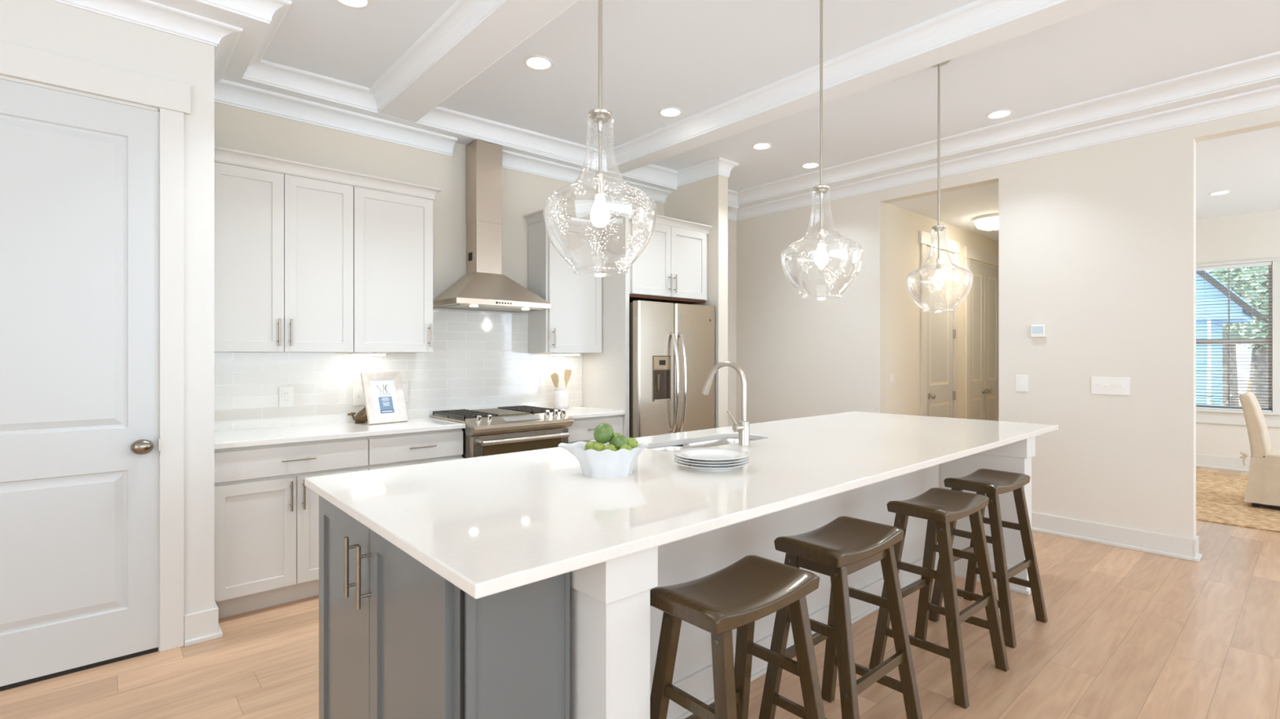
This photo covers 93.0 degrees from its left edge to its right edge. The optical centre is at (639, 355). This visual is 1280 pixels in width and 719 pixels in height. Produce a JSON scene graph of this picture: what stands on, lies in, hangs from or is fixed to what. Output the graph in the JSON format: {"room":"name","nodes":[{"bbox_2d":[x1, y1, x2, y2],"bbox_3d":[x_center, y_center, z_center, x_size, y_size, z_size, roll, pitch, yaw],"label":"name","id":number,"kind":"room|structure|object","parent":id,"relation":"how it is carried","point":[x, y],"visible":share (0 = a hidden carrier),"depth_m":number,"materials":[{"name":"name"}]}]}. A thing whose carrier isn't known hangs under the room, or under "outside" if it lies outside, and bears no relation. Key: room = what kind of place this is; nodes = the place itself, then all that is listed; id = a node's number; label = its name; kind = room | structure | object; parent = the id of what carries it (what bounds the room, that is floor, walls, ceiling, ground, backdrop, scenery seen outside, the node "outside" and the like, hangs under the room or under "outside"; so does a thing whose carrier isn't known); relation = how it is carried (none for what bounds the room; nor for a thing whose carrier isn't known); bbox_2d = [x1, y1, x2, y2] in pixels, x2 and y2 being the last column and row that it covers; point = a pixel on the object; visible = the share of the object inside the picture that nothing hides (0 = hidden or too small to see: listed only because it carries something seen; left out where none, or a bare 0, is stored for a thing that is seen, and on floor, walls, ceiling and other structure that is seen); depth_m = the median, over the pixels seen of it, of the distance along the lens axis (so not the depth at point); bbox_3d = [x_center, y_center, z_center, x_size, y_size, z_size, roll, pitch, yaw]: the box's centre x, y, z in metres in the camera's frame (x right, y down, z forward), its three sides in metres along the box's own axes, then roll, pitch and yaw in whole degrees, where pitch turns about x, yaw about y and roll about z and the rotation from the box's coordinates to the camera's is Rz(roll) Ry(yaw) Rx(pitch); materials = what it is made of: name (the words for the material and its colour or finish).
{"room":"kitchen","nodes":[
{"label":"kitchen","id":0,"kind":"room"},
{"bbox_2d":[0,0,214,651],"bbox_3d":[-3.664,-0.195,1.948,3.710,3.100,0.700,0,0,-42],"label":"wall","id":1,"kind":"structure","parent":0,"point":[48,25],"depth_m":2.86,"materials":[{"name":"white paint"}]},
{"bbox_2d":[0,40,191,691],"bbox_3d":[-2.507,0.046,2.539,1.006,2.618,0.194,0,0,-42],"label":"door","id":2,"kind":"structure","parent":1,"relation":"in","point":[92,188],"depth_m":2.62,"materials":[{"name":"white wood"}]},
{"bbox_2d":[184,601,222,646],"bbox_3d":[-2.108,1.285,2.923,0.147,0.140,0.150,0,0,-42],"label":"baseboard","id":3,"kind":"structure","parent":1,"relation":"attached to","point":[202,626],"depth_m":2.87,"materials":[{"name":"white wood"}]},
{"bbox_2d":[214,102,664,417],"bbox_3d":[-1.175,-0.195,4.709,3.920,3.100,0.120,0,0,-42],"label":"wall","id":4,"kind":"structure","parent":0,"point":[236,128],"depth_m":4.38,"materials":[{"name":"beige paint"}]},
{"bbox_2d":[49,0,457,155],"bbox_3d":[-3.065,-1.511,2.413,5.225,0.108,0.800,0,0,-42],"label":"crown molding","id":5,"kind":"structure","parent":4,"relation":"attached to","point":[227,92],"depth_m":3.54,"materials":[{"name":"white wood"}]},
{"bbox_2d":[214,146,355,352],"bbox_3d":[-2.115,-0.564,3.565,0.751,1.092,0.324,0,0,-42],"label":"upper cabinet","id":6,"kind":"object","parent":4,"relation":"attached to","point":[284,228],"visible":0.93,"depth_m":3.46,"materials":[{"name":"white wood"}]},
{"bbox_2d":[352,173,442,352],"bbox_3d":[-1.631,-0.564,3.996,0.545,1.092,0.324,0,0,-42],"label":"upper cabinet","id":7,"kind":"object","parent":4,"relation":"attached to","point":[393,220],"visible":0.99,"depth_m":3.89,"materials":[{"name":"white wood"}]},
{"bbox_2d":[350,352,386,355],"bbox_3d":[-1.749,-0.008,3.917,0.210,0.020,0.060,0,0,-42],"label":"light","id":8,"kind":"object","parent":7,"relation":"attached to","point":[352,353],"visible":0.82,"depth_m":3.89,"materials":[{"name":"white plastic"}]},
{"bbox_2d":[214,308,582,431],"bbox_3d":[-1.502,0.052,4.332,2.686,0.775,0.008,0,0,-42],"label":"tile backsplash","id":9,"kind":"structure","parent":4,"relation":"attached to","point":[478,360],"depth_m":4.30,"materials":[{"name":"white tile"}]},
{"bbox_2d":[278,386,293,407],"bbox_3d":[-2.171,0.257,3.726,0.080,0.125,0.010,0,0,-42],"label":"wall outlet","id":10,"kind":"object","parent":9,"relation":"attached to","point":[286,394],"visible":1,"depth_m":3.72,"materials":[{"name":"white plastic"}]},
{"bbox_2d":[351,386,364,405],"bbox_3d":[-1.853,0.270,4.004,0.080,0.125,0.017,0,0,-42],"label":"wall switch","id":11,"kind":"object","parent":9,"relation":"attached to","point":[357,397],"visible":0.82,"depth_m":4.00,"materials":[{"name":"white plastic"}]},
{"bbox_2d":[402,383,408,402],"bbox_3d":[-1.642,0.262,4.196,0.080,0.125,0.010,0,0,-42],"label":"wall outlet","id":12,"kind":"object","parent":9,"relation":"attached to","point":[405,386],"visible":0.37,"depth_m":4.21,"materials":[{"name":"white plastic"}]},
{"bbox_2d":[432,139,551,311],"bbox_3d":[-1.077,-0.948,4.429,0.744,1.224,0.428,0,0,-42],"label":"range hood","id":13,"kind":"object","parent":4,"relation":"attached to","point":[483,286],"visible":0.94,"depth_m":4.43,"materials":[{"name":"silver metal"}]},
{"bbox_2d":[523,208,603,353],"bbox_3d":[-0.605,-0.564,4.907,0.581,1.092,0.324,0,0,-42],"label":"upper cabinet","id":14,"kind":"object","parent":4,"relation":"attached to","point":[572,323],"visible":0.94,"depth_m":4.80,"materials":[{"name":"white wood"}]},
{"bbox_2d":[549,352,581,355],"bbox_3d":[-0.606,-0.008,4.934,0.270,0.020,0.060,0,0,-42],"label":"light","id":15,"kind":"object","parent":14,"relation":"attached to","point":[551,353],"visible":1,"depth_m":4.90,"materials":[{"name":"white plastic"}]},
{"bbox_2d":[502,149,671,203],"bbox_3d":[-0.425,-1.511,5.231,1.851,0.108,0.095,0,0,-42],"label":"crown molding","id":16,"kind":"structure","parent":4,"relation":"attached to","point":[513,161],"depth_m":5.06,"materials":[{"name":"white"}]},
{"bbox_2d":[629,208,712,304],"bbox_3d":[0.076,-0.810,5.319,0.978,0.680,0.614,0,0,-42],"label":"upper cabinet","id":17,"kind":"object","parent":4,"relation":"attached to","point":[672,268],"visible":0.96,"depth_m":5.11,"materials":[{"name":"white wood"}]},
{"bbox_2d":[0,466,1279,718],"bbox_3d":[2.390,1.415,2.459,13.440,0.120,8.700,0,0,-42],"label":"floor","id":18,"kind":"structure","parent":0,"point":[1127,633],"depth_m":2.71,"materials":[{"name":"brown wood"}]},
{"bbox_2d":[214,436,368,618],"bbox_3d":[-2.026,0.913,3.467,0.754,0.884,0.581,0,0,-42],"label":"base cabinet","id":19,"kind":"object","parent":18,"relation":"on","point":[267,519],"visible":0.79,"depth_m":3.21,"materials":[{"name":"white wood"}]},
{"bbox_2d":[214,417,466,449],"bbox_3d":[-1.813,0.455,3.673,1.345,0.030,0.580,0,0,-42],"label":"countertop","id":20,"kind":"structure","parent":19,"relation":"on","point":[293,434],"depth_m":3.52,"materials":[{"name":"white stone"}]},
{"bbox_2d":[347,405,367,423],"bbox_3d":[-1.806,0.358,3.934,0.155,0.167,0.085,0,0,9],"label":"figurine","id":21,"kind":"object","parent":20,"relation":"on","point":[361,417],"visible":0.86,"depth_m":3.90,"materials":[{"name":"brown wood"}]},
{"bbox_2d":[360,371,408,424],"bbox_3d":[-1.665,0.275,3.959,0.121,0.328,0.262,0,0,38],"label":"picture frame","id":22,"kind":"object","parent":20,"relation":"on","point":[383,392],"visible":1,"depth_m":3.95,"materials":[{"name":"white wood"}]},
{"bbox_2d":[367,428,462,470],"bbox_3d":[-1.524,0.913,3.913,0.584,0.884,0.581,0,0,-42],"label":"drawer","id":23,"kind":"object","parent":18,"relation":"on","point":[384,451],"visible":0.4,"depth_m":3.71,"materials":[{"name":"white wood"}]},
{"bbox_2d":[319,495,569,718],"bbox_3d":[-0.667,0.913,1.810,0.344,0.884,1.097,0,0,-42],"label":"base cabinet","id":24,"kind":"object","parent":18,"relation":"on","point":[398,639],"visible":0.8,"depth_m":1.50,"materials":[{"name":"grey paint"}]},
{"bbox_2d":[430,405,573,458],"bbox_3d":[-0.974,0.861,4.316,0.770,0.947,0.709,0,0,-42],"label":"gas range","id":25,"kind":"object","parent":18,"relation":"on","point":[517,428],"visible":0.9,"depth_m":4.09,"materials":[{"name":"silver metal"}]},
{"bbox_2d":[430,412,550,423],"bbox_3d":[-1.023,0.432,4.371,0.770,0.014,0.563,0,0,-42],"label":"cooktop","id":26,"kind":"object","parent":25,"relation":"in","point":[500,415],"depth_m":4.14,"materials":[{"name":"silver metal"}]},
{"bbox_2d":[564,415,622,444],"bbox_3d":[-0.514,0.913,4.811,0.572,0.884,0.581,0,0,-42],"label":"base cabinet","id":27,"kind":"object","parent":18,"relation":"on","point":[582,429],"visible":0.21,"depth_m":4.59,"materials":[{"name":"white wood"}]},
{"bbox_2d":[560,406,625,418],"bbox_3d":[-0.523,0.455,4.819,0.579,0.030,0.580,0,0,-42],"label":"countertop","id":28,"kind":"structure","parent":27,"relation":"on","point":[591,412],"depth_m":4.70,"materials":[{"name":"white stone"}]},
{"bbox_2d":[550,406,587,410],"bbox_3d":[-0.591,0.436,4.967,0.275,0.008,0.170,0,0,-42],"label":"serving board","id":29,"kind":"object","parent":28,"relation":"on","point":[570,407],"visible":0.51,"depth_m":4.94,"materials":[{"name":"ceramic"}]},
{"bbox_2d":[552,387,569,408],"bbox_3d":[-0.638,0.347,4.925,0.139,0.168,0.139,0,0,-42],"label":"utensil crock","id":30,"kind":"object","parent":29,"relation":"on","point":[561,396],"visible":0.98,"depth_m":4.87,"materials":[{"name":"ceramic"}]},
{"bbox_2d":[551,372,558,387],"bbox_3d":[-0.671,0.276,4.897,0.078,0.273,0.013,0,0,-6],"label":"wooden spoon","id":31,"kind":"object","parent":30,"relation":"in","point":[554,376],"visible":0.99,"depth_m":4.89,"materials":[{"name":"brown wood"}]},
{"bbox_2d":[564,368,571,387],"bbox_3d":[-0.590,0.263,4.925,0.072,0.298,0.012,0,0,0],"label":"wooden spatula","id":32,"kind":"object","parent":30,"relation":"in","point":[567,374],"visible":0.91,"depth_m":4.92,"materials":[{"name":"brown wood"}]},
{"bbox_2d":[582,216,629,438],"bbox_3d":[-0.292,0.130,5.025,0.040,2.450,0.579,0,0,-42],"label":"end panel","id":33,"kind":"object","parent":18,"relation":"on","point":[606,374],"visible":0.31,"depth_m":4.91,"materials":[{"name":"white wood"}]},
{"bbox_2d":[569,546,657,718],"bbox_3d":[-0.172,0.913,1.658,0.192,0.884,0.490,0,0,-42],"label":"island post","id":34,"kind":"object","parent":18,"relation":"on","point":[610,600],"visible":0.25,"depth_m":1.50,"materials":[{"name":"white wood"}]},
{"bbox_2d":[629,300,715,438],"bbox_3d":[0.146,0.453,5.268,0.914,1.765,0.719,0,0,-42],"label":"refrigerator","id":35,"kind":"object","parent":18,"relation":"on","point":[672,345],"visible":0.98,"depth_m":4.96,"materials":[{"name":"silver metal"}]},
{"bbox_2d":[649,555,825,718],"bbox_3d":[0.264,0.986,1.664,0.453,0.739,0.399,0,0,-42],"label":"bar stool","id":36,"kind":"object","parent":18,"relation":"on","point":[753,588],"visible":0.98,"depth_m":1.62,"materials":[{"name":"brown wood"}]},
{"bbox_2d":[649,464,938,718],"bbox_3d":[0.728,0.913,2.809,3.040,0.884,0.083,0,0,-42],"label":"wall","id":37,"kind":"structure","parent":18,"relation":"on","point":[696,557],"depth_m":2.63,"materials":[{"name":"white"}]},
{"bbox_2d":[758,515,922,718],"bbox_3d":[0.700,0.986,2.118,0.453,0.739,0.399,0,0,-42],"label":"bar stool","id":38,"kind":"object","parent":18,"relation":"on","point":[844,546],"visible":0.96,"depth_m":2.08,"materials":[{"name":"brown wood"}]},
{"bbox_2d":[868,487,1008,709],"bbox_3d":[1.290,0.986,2.621,0.453,0.739,0.399,0,0,-40],"label":"bar stool","id":39,"kind":"object","parent":18,"relation":"on","point":[940,507],"visible":0.94,"depth_m":2.59,"materials":[{"name":"brown wood"}]},
{"bbox_2d":[939,436,1035,595],"bbox_3d":[2.093,0.913,3.667,0.174,0.884,0.495,0,0,-42],"label":"island post","id":40,"kind":"object","parent":18,"relation":"on","point":[1015,457],"visible":0.28,"depth_m":3.54,"materials":[{"name":"white wood"}]},
{"bbox_2d":[928,468,1048,648],"bbox_3d":[1.774,0.986,3.099,0.453,0.739,0.399,0,0,-39],"label":"bar stool","id":41,"kind":"object","parent":18,"relation":"on","point":[990,483],"visible":0.88,"depth_m":3.06,"materials":[{"name":"brown wood"}]},
{"bbox_2d":[1195,470,1279,533],"bbox_3d":[6.533,1.349,4.903,2.820,0.012,3.850,0,0,-42],"label":"jute rug","id":42,"kind":"object","parent":18,"relation":"on","point":[1220,497],"visible":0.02,"depth_m":5.39,"materials":[{"name":"beige wicker"}]},
{"bbox_2d":[1238,391,1279,508],"bbox_3d":[5.782,0.844,5.342,0.593,0.998,0.706,0,0,-42],"label":"dining chair","id":43,"kind":"object","parent":42,"relation":"on","point":[1263,486],"visible":1,"depth_m":5.34,"materials":[{"name":"fabric"}]},
{"bbox_2d":[664,174,728,428],"bbox_3d":[0.449,-0.195,5.737,0.127,3.100,0.880,0,0,-42],"label":"wall","id":44,"kind":"structure","parent":0,"point":[704,201],"depth_m":5.43,"materials":[{"name":"beige paint"}]},
{"bbox_2d":[622,0,1279,221],"bbox_3d":[3.146,-1.625,3.084,2.000,0.220,8.430,0,0,-42],"label":"crown molding","id":45,"kind":"structure","parent":44,"relation":"attached to","point":[1264,68],"depth_m":4.57,"materials":[{"name":"white wood"}]},
{"bbox_2d":[728,219,736,426],"bbox_3d":[0.654,-0.195,6.588,1.310,3.100,0.120,0,0,-42],"label":"wall","id":46,"kind":"structure","parent":0,"point":[731,224],"depth_m":6.86,"materials":[{"name":"beige paint"}]},
{"bbox_2d":[728,243,731,426],"bbox_3d":[0.638,0.055,6.492,0.980,2.600,0.052,0,0,-42],"label":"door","id":47,"kind":"structure","parent":46,"relation":"in","point":[729,245],"depth_m":6.78,"materials":[{"name":"white wood"}]},
{"bbox_2d":[261,0,1279,191],"bbox_3d":[0.671,-1.782,0.864,8.750,0.225,8.600,0,0,-42],"label":"ceiling","id":48,"kind":"structure","parent":0,"point":[692,56],"depth_m":3.52,"materials":[{"name":"white paint"}]},
{"bbox_2d":[192,0,509,113],"bbox_3d":[-0.751,-1.623,-0.624,4.648,0.116,8.066,0,0,-42],"label":"crown molding","id":49,"kind":"structure","parent":48,"relation":"attached to","point":[463,17],"depth_m":3.34,"materials":[{"name":"white wood"}]},
{"bbox_2d":[335,0,371,8],"bbox_3d":[-1.350,-1.671,2.840,0.170,0.007,0.170,0,0,-42],"label":"recessed light","id":50,"kind":"object","parent":48,"relation":"in","point":[360,4],"visible":1,"depth_m":2.88,"materials":[{"name":"white"}]},
{"bbox_2d":[149,0,675,191],"bbox_3d":[-2.216,-1.705,3.083,7.383,0.280,0.927,0,0,-42],"label":"ceiling border","id":51,"kind":"structure","parent":48,"relation":"attached to","point":[252,29],"depth_m":3.40,"materials":[{"name":"white paint"}]},
{"bbox_2d":[379,0,577,122],"bbox_3d":[1.065,-1.706,1.000,0.226,0.278,8.080,0,0,-42],"label":"ceiling beam","id":52,"kind":"structure","parent":48,"relation":"attached to","point":[516,20],"depth_m":3.15,"materials":[{"name":"white"}]},
{"bbox_2d":[523,55,553,70],"bbox_3d":[-0.585,-1.686,3.504,0.170,0.007,0.170,0,0,-42],"label":"recessed light","id":53,"kind":"object","parent":48,"relation":"in","point":[534,62],"visible":1,"depth_m":3.50,"materials":[{"name":"white"}]},
{"bbox_2d":[542,0,657,275],"bbox_3d":[-0.122,-0.967,1.871,0.349,1.427,0.349,0,0,16],"label":"pendant light","id":54,"kind":"object","parent":48,"relation":"hanging from","point":[600,214],"visible":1,"depth_m":1.86,"materials":[{"name":"clear glass"}]},
{"bbox_2d":[595,171,604,195],"bbox_3d":[-0.122,-0.528,1.871,0.027,0.070,0.027,0,0,-42],"label":"socket","id":55,"kind":"object","parent":54,"relation":"attached to","point":[601,188],"depth_m":1.86,"materials":[{"name":"silver metal"}]},
{"bbox_2d":[658,106,682,117],"bbox_3d":[0.215,-1.702,4.255,0.170,0.007,0.170,0,0,-42],"label":"recessed light","id":56,"kind":"object","parent":48,"relation":"in","point":[669,112],"visible":1,"depth_m":4.25,"materials":[{"name":"white"}]},
{"bbox_2d":[413,0,1069,169],"bbox_3d":[1.775,-1.636,1.622,1.661,0.143,8.066,0,0,-42],"label":"crown molding","id":57,"kind":"structure","parent":48,"relation":"attached to","point":[978,16],"depth_m":3.81,"materials":[{"name":"white wood"}]},
{"bbox_2d":[751,142,772,150],"bbox_3d":[1.002,-1.717,4.991,0.170,0.007,0.170,0,0,-42],"label":"recessed light","id":58,"kind":"object","parent":48,"relation":"in","point":[758,146],"visible":1,"depth_m":4.99,"materials":[{"name":"white plastic"}]},
{"bbox_2d":[800,162,819,168],"bbox_3d":[1.555,-1.728,5.535,0.170,0.007,0.170,0,0,-42],"label":"recessed light","id":59,"kind":"object","parent":48,"relation":"in","point":[810,165],"visible":0.97,"depth_m":5.53,"materials":[{"name":"white plastic"}]},
{"bbox_2d":[781,0,862,299],"bbox_3d":[0.804,-0.976,2.695,0.349,1.445,0.349,0,0,-42],"label":"pendant light","id":60,"kind":"object","parent":48,"relation":"hanging from","point":[821,258],"visible":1,"depth_m":2.69,"materials":[{"name":"clear glass"}]},
{"bbox_2d":[817,227,824,244],"bbox_3d":[0.804,-0.528,2.695,0.027,0.070,0.027,0,0,-42],"label":"socket","id":61,"kind":"object","parent":60,"relation":"attached to","point":[820,231],"depth_m":2.69,"materials":[{"name":"silver metal"}]},
{"bbox_2d":[608,0,1118,173],"bbox_3d":[2.453,-1.715,2.234,0.165,0.260,8.080,0,0,-42],"label":"ceiling beam","id":62,"kind":"structure","parent":48,"relation":"attached to","point":[1070,8],"depth_m":3.40,"materials":[{"name":"white"}]},
{"bbox_2d":[906,59,973,312],"bbox_3d":[1.732,-0.985,3.519,0.349,1.463,0.349,0,0,-24],"label":"pendant light","id":63,"kind":"object","parent":48,"relation":"hanging from","point":[939,280],"visible":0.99,"depth_m":3.51,"materials":[{"name":"clear glass"}]},
{"bbox_2d":[985,109,1013,119],"bbox_3d":[2.578,-1.728,4.357,0.170,0.007,0.170,0,0,-42],"label":"recessed light","id":64,"kind":"object","parent":48,"relation":"in","point":[1001,113],"visible":1,"depth_m":4.35,"materials":[{"name":"white"}]},
{"bbox_2d":[728,78,1279,210],"bbox_3d":[3.449,-1.722,3.353,1.190,0.245,8.430,0,0,-42],"label":"ceiling border","id":65,"kind":"structure","parent":48,"relation":"attached to","point":[1275,82],"depth_m":4.48,"materials":[{"name":"white"}]},
{"bbox_2d":[885,203,998,481],"bbox_3d":[3.797,-0.195,7.108,4.080,3.100,0.120,0,0,-42],"label":"wall","id":66,"kind":"structure","parent":0,"point":[903,226],"depth_m":6.07,"materials":[{"name":"beige paint"}]},
{"bbox_2d":[919,230,959,479],"bbox_3d":[3.214,0.045,6.484,0.980,2.620,0.102,0,0,-42],"label":"door","id":67,"kind":"structure","parent":66,"relation":"in","point":[935,393],"depth_m":6.47,"materials":[{"name":"white wood"}]},
{"bbox_2d":[964,245,998,421],"bbox_3d":[4.190,0.055,7.351,1.270,2.600,0.102,0,0,-42],"label":"door","id":68,"kind":"structure","parent":66,"relation":"in","point":[984,388],"depth_m":7.31,"materials":[{"name":"white wood"}]},
{"bbox_2d":[888,182,998,241],"bbox_3d":[4.168,-1.495,6.691,4.080,0.120,0.996,0,0,-42],"label":"ceiling","id":69,"kind":"structure","parent":0,"point":[958,207],"depth_m":5.81,"materials":[{"name":"white paint"}]},
{"bbox_2d":[972,213,998,231],"bbox_3d":[3.665,-1.362,6.308,0.376,0.146,0.376,0,0,-42],"label":"dome light","id":70,"kind":"object","parent":69,"relation":"attached to","point":[988,221],"visible":0.75,"depth_m":6.22,"materials":[{"name":"white glass"}]},
{"bbox_2d":[736,106,1279,539],"bbox_3d":[3.938,-0.245,3.788,0.120,3.200,8.430,0,0,-42],"label":"wall","id":71,"kind":"structure","parent":0,"point":[1097,243],"depth_m":4.56,"materials":[{"name":"beige paint"}]},
{"bbox_2d":[1015,374,1027,391],"bbox_3d":[2.987,0.220,4.754,0.018,0.130,0.085,0,0,-42],"label":"wall switch","id":72,"kind":"object","parent":71,"relation":"attached to","point":[1021,380],"visible":1,"depth_m":4.75,"materials":[{"name":"white plastic"}]},
{"bbox_2d":[1031,324,1045,337],"bbox_3d":[3.059,-0.186,4.667,0.027,0.098,0.096,0,0,-42],"label":"thermostat","id":73,"kind":"object","parent":71,"relation":"attached to","point":[1037,331],"visible":1,"depth_m":4.65,"materials":[{"name":"white plastic"}]},
{"bbox_2d":[1090,377,1130,395],"bbox_3d":[3.359,0.219,4.336,0.018,0.125,0.225,0,0,-42],"label":"wall switch","id":74,"kind":"object","parent":71,"relation":"attached to","point":[1099,385],"visible":1,"depth_m":4.33,"materials":[{"name":"white plastic"}]},
{"bbox_2d":[1031,511,1201,562],"bbox_3d":[3.314,1.285,4.467,0.150,0.140,1.194,0,0,-42],"label":"baseboard","id":75,"kind":"structure","parent":71,"relation":"attached to","point":[1181,548],"depth_m":4.29,"materials":[{"name":"white wood"}]},
{"bbox_2d":[1195,125,1279,219],"bbox_3d":[6.475,-1.722,4.494,4.610,0.145,5.114,0,0,-42],"label":"ceiling","id":76,"kind":"structure","parent":0,"point":[1246,165],"depth_m":5.51,"materials":[{"name":"white paint"}]},
{"bbox_2d":[1195,209,1279,458],"bbox_3d":[8.073,-0.220,6.060,0.140,3.150,5.134,0,0,-42],"label":"wall","id":77,"kind":"structure","parent":0,"point":[1251,236],"depth_m":7.16,"materials":[{"name":"beige paint"}]},
{"bbox_2d":[1195,453,1249,471],"bbox_3d":[8.049,1.280,5.959,0.030,0.150,5.014,0,0,-42],"label":"baseboard","id":78,"kind":"structure","parent":77,"relation":"attached to","point":[1202,460],"depth_m":7.22,"materials":[{"name":"white wood"}]},
{"bbox_2d":[1195,257,1279,427],"bbox_3d":[6.986,-0.142,7.207,0.140,1.925,0.942,0,0,-42],"label":"window","id":79,"kind":"structure","parent":77,"relation":"in","point":[1272,419],"depth_m":6.95,"materials":[{"name":"white wood"}]},
{"bbox_2d":[1195,261,1271,412],"bbox_3d":[6.979,-0.210,7.201,0.036,1.716,0.712,0,0,-42],"label":"window blind","id":80,"kind":"object","parent":79,"relation":"attached to","point":[1261,264],"visible":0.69,"depth_m":7.16,"materials":[{"name":"grey plastic"}]},
{"label":"outside","id":81,"kind":"structure","parent":0,"visible":0},
{"bbox_2d":[1237,377,1248,406],"bbox_3d":[24.571,1.655,25.183,49.810,0.100,55.000,0,0,-42],"label":"ground","id":82,"kind":"structure","parent":81,"point":[1238,379],"depth_m":34.80,"materials":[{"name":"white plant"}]},
{"bbox_2d":[1195,270,1262,405],"bbox_3d":[9.801,-2.170,14.638,3.100,7.550,7.140,0,0,-42],"label":"neighbor house","id":83,"kind":"structure","parent":82,"relation":"on","point":[1248,310],"depth_m":11.73,"materials":[{"name":"blue"}]},
{"bbox_2d":[1205,265,1268,407],"bbox_3d":[14.662,-1.056,14.221,3.274,5.341,3.017,0,0,-42],"label":"tree","id":84,"kind":"object","parent":82,"relation":"on","point":[1246,335],"visible":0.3,"depth_m":14.29,"materials":[{"name":"green plant"}]},
{"bbox_2d":[1213,267,1260,406],"bbox_3d":[17.059,-1.127,17.846,3.429,5.478,3.385,0,0,-42],"label":"tree","id":85,"kind":"object","parent":82,"relation":"on","point":[1224,351],"visible":0.02,"depth_m":17.57,"materials":[{"name":"green plant"}]},
{"bbox_3d":[0.468,0.913,3.109,3.050,0.883,0.706,0,0,-42],"label":"base cabinet","id":86,"kind":"object","parent":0,"visible":0},
{"bbox_2d":[304,411,1058,599],"bbox_3d":[0.717,0.455,2.997,3.977,0.030,1.368,0,0,-42],"label":"countertop","id":87,"kind":"structure","parent":86,"relation":"on","point":[488,525],"depth_m":1.99,"materials":[{"name":"white stone"}]},
{"bbox_2d":[558,440,648,478],"bbox_3d":[-0.131,0.386,2.261,0.284,0.109,0.275,0,0,-42],"label":"fruit bowl","id":88,"kind":"object","parent":87,"relation":"on","point":[606,464],"visible":0.93,"depth_m":2.18,"materials":[{"name":"ceramic"}]},
{"bbox_2d":[584,440,596,450],"bbox_3d":[-0.175,0.347,2.245,0.057,0.059,0.064,0,0,-42],"label":"lime","id":89,"kind":"object","parent":88,"relation":"in","point":[588,445],"visible":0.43,"depth_m":2.23,"materials":[{"name":"green food"}]},
{"bbox_2d":[591,442,604,451],"bbox_3d":[-0.152,0.344,2.222,0.050,0.051,0.056,0,0,-42],"label":"lime","id":90,"kind":"object","parent":88,"relation":"in","point":[598,446],"visible":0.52,"depth_m":2.20,"materials":[{"name":"green food"}]},
{"bbox_2d":[593,422,613,444],"bbox_3d":[-0.136,0.290,2.253,0.080,0.077,0.074,0,0,-42],"label":"lime","id":91,"kind":"object","parent":90,"relation":"on","point":[603,433],"visible":0.97,"depth_m":2.23,"materials":[{"name":"green food"}]},
{"bbox_2d":[601,444,617,451],"bbox_3d":[-0.113,0.352,2.207,0.056,0.058,0.060,0,0,-42],"label":"lime","id":92,"kind":"object","parent":88,"relation":"in","point":[609,446],"visible":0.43,"depth_m":2.19,"materials":[{"name":"green food"}]},
{"bbox_2d":[609,434,628,450],"bbox_3d":[-0.077,0.328,2.252,0.069,0.070,0.069,0,0,-42],"label":"lime","id":93,"kind":"object","parent":88,"relation":"in","point":[617,440],"visible":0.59,"depth_m":2.23,"materials":[{"name":"green food"}]},
{"bbox_2d":[626,437,638,448],"bbox_3d":[-0.036,0.334,2.266,0.052,0.052,0.057,0,0,-42],"label":"lime","id":94,"kind":"object","parent":88,"relation":"in","point":[633,442],"visible":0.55,"depth_m":2.25,"materials":[{"name":"green food"}]},
{"bbox_2d":[651,438,754,451],"bbox_3d":[0.339,0.575,3.104,0.802,0.209,0.312,0,0,-42],"label":"sink","id":95,"kind":"object","parent":87,"relation":"in","point":[727,441],"visible":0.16,"depth_m":3.30,"materials":[{"name":"silver metal"}]},
{"bbox_2d":[651,446,691,451],"bbox_3d":[0.163,0.571,2.948,0.333,0.200,0.312,0,0,-42],"label":"basin","id":96,"kind":"object","parent":95,"relation":"in","point":[668,448],"depth_m":3.12,"materials":[{"name":"silver metal"}]},
{"bbox_2d":[682,438,754,448],"bbox_3d":[0.464,0.571,3.215,0.466,0.200,0.312,0,0,-42],"label":"basin","id":97,"kind":"object","parent":95,"relation":"in","point":[727,441],"depth_m":3.35,"materials":[{"name":"silver metal"}]},
{"bbox_2d":[674,459,749,472],"bbox_3d":[0.278,0.426,2.367,0.291,0.026,0.291,0,0,-42],"label":"dinner plate","id":98,"kind":"object","parent":87,"relation":"on","point":[696,468],"visible":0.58,"depth_m":2.28,"materials":[{"name":"white ceramic"}]},
{"bbox_2d":[673,457,749,467],"bbox_3d":[0.278,0.416,2.367,0.291,0.026,0.291,0,0,-42],"label":"dinner plate","id":99,"kind":"object","parent":98,"relation":"on","point":[674,458],"visible":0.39,"depth_m":2.28,"materials":[{"name":"white ceramic"}]},
{"bbox_2d":[673,454,749,465],"bbox_3d":[0.278,0.405,2.367,0.291,0.026,0.291,0,0,-42],"label":"dinner plate","id":100,"kind":"object","parent":99,"relation":"on","point":[674,455],"visible":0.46,"depth_m":2.28,"materials":[{"name":"white ceramic"}]},
{"bbox_2d":[674,447,749,462],"bbox_3d":[0.278,0.395,2.367,0.291,0.026,0.291,0,0,-42],"label":"dinner plate","id":101,"kind":"object","parent":100,"relation":"on","point":[700,454],"visible":0.87,"depth_m":2.42,"materials":[{"name":"white ceramic"}]},
{"bbox_2d":[701,360,749,445],"bbox_3d":[0.406,0.234,3.027,0.141,0.411,0.272,0,0,-42],"label":"kitchen faucet","id":102,"kind":"object","parent":87,"relation":"on","point":[743,427],"visible":1,"depth_m":2.96,"materials":[{"name":"silver metal"}]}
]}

